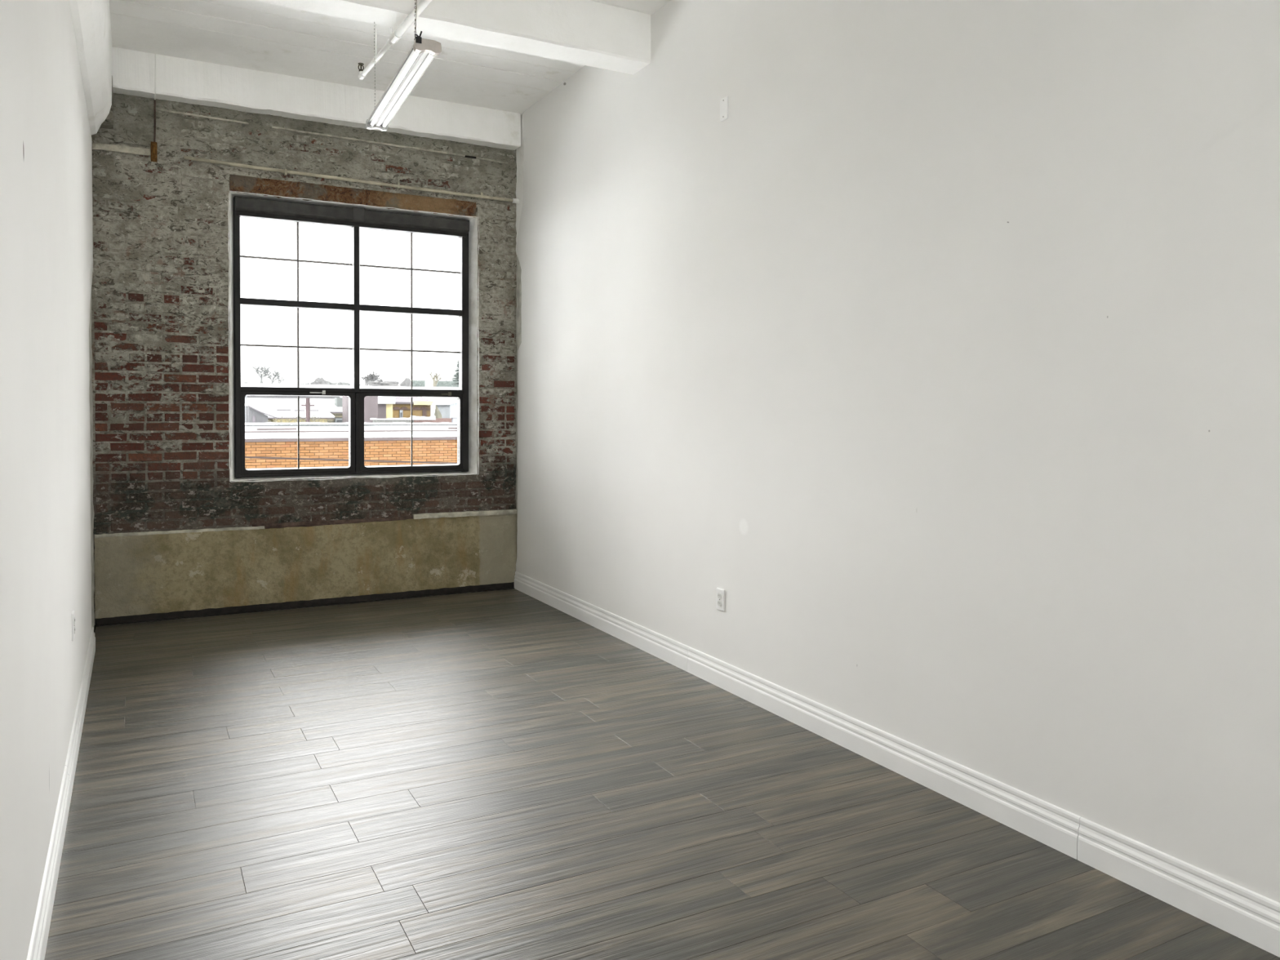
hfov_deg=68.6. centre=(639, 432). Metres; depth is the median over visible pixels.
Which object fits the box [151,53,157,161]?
wire
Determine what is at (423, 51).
strip light
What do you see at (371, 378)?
bare tree
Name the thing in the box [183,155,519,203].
conduit pipe
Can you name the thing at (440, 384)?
hedge
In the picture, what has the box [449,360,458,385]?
conifer
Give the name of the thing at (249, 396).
roof
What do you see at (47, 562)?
wall
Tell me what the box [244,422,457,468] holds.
brick building
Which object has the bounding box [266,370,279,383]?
bare tree
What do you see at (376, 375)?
bare tree
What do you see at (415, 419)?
wall
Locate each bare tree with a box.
[252,366,270,383]
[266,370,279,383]
[278,371,284,383]
[360,370,376,386]
[366,373,380,381]
[429,372,441,386]
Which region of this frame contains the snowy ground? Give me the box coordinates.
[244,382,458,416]
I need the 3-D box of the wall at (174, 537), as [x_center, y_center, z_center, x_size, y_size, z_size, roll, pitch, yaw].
[-2.376,-0.722,7.003,3.524,4.165,0.433,0,2,-28]
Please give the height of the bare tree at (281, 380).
4.623 m
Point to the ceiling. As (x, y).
(300, 60)
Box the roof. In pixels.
[247,395,340,398]
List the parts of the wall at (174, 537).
plaster panel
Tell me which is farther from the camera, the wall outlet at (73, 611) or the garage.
the garage
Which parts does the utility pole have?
post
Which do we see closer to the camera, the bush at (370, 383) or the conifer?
the bush at (370, 383)
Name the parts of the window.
sash, head frame, sill, sill rail, sash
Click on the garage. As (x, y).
(447, 408)
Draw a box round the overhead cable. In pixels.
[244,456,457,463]
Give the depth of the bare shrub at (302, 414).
47.86 m
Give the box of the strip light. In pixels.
[365,0,441,131]
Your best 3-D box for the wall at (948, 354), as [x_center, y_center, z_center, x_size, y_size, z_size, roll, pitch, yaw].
[1.569,-0.601,3.066,0.300,4.165,11.146,0,2,-28]
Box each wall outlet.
[71,610,75,640]
[715,587,724,611]
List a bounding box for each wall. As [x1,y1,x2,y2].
[0,0,94,959]
[91,93,517,625]
[370,415,451,422]
[515,0,1279,902]
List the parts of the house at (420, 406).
cornice, door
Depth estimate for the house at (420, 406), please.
61.25 m
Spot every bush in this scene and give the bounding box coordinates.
[310,377,328,384]
[326,381,337,385]
[337,382,350,385]
[366,381,399,386]
[400,377,410,386]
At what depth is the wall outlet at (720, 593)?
4.90 m
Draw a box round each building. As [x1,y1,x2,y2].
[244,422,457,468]
[342,395,377,422]
[377,395,395,418]
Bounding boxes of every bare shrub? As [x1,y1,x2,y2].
[279,414,293,422]
[293,413,306,422]
[312,413,327,422]
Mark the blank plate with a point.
(724, 101)
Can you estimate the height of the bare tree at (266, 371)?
5.007 m
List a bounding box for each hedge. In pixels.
[412,380,425,386]
[435,380,458,386]
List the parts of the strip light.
chain, plate, chain, plate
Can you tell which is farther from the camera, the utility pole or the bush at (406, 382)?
the bush at (406, 382)
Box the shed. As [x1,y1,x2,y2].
[244,403,276,422]
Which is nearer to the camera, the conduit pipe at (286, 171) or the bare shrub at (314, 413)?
the conduit pipe at (286, 171)
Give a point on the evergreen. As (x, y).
(437, 415)
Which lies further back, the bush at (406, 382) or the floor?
the bush at (406, 382)
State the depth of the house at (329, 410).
57.54 m
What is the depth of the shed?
51.05 m
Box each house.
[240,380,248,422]
[247,397,342,422]
[392,396,432,417]
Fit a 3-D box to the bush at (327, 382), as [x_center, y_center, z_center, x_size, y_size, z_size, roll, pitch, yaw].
[-86.200,-13.306,259.907,4.924,1.736,3.298,0,2,-28]
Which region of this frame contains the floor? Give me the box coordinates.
[44,587,1279,959]
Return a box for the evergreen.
[434,404,442,417]
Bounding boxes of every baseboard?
[26,626,95,959]
[514,571,1279,957]
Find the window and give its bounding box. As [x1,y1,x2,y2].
[227,191,479,482]
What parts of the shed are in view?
door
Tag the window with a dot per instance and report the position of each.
(255, 206)
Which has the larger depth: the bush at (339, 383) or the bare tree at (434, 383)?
the bare tree at (434, 383)
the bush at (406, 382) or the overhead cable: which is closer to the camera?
the overhead cable
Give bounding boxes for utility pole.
[301,398,314,422]
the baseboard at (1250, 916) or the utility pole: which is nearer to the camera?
the baseboard at (1250, 916)
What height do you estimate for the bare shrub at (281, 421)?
1.353 m
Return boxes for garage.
[431,396,457,422]
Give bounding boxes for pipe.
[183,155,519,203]
[358,0,432,79]
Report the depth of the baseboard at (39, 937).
3.02 m
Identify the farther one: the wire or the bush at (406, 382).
the bush at (406, 382)
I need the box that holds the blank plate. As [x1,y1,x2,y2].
[720,95,728,121]
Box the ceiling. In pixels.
[68,0,671,150]
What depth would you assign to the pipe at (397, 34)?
5.01 m

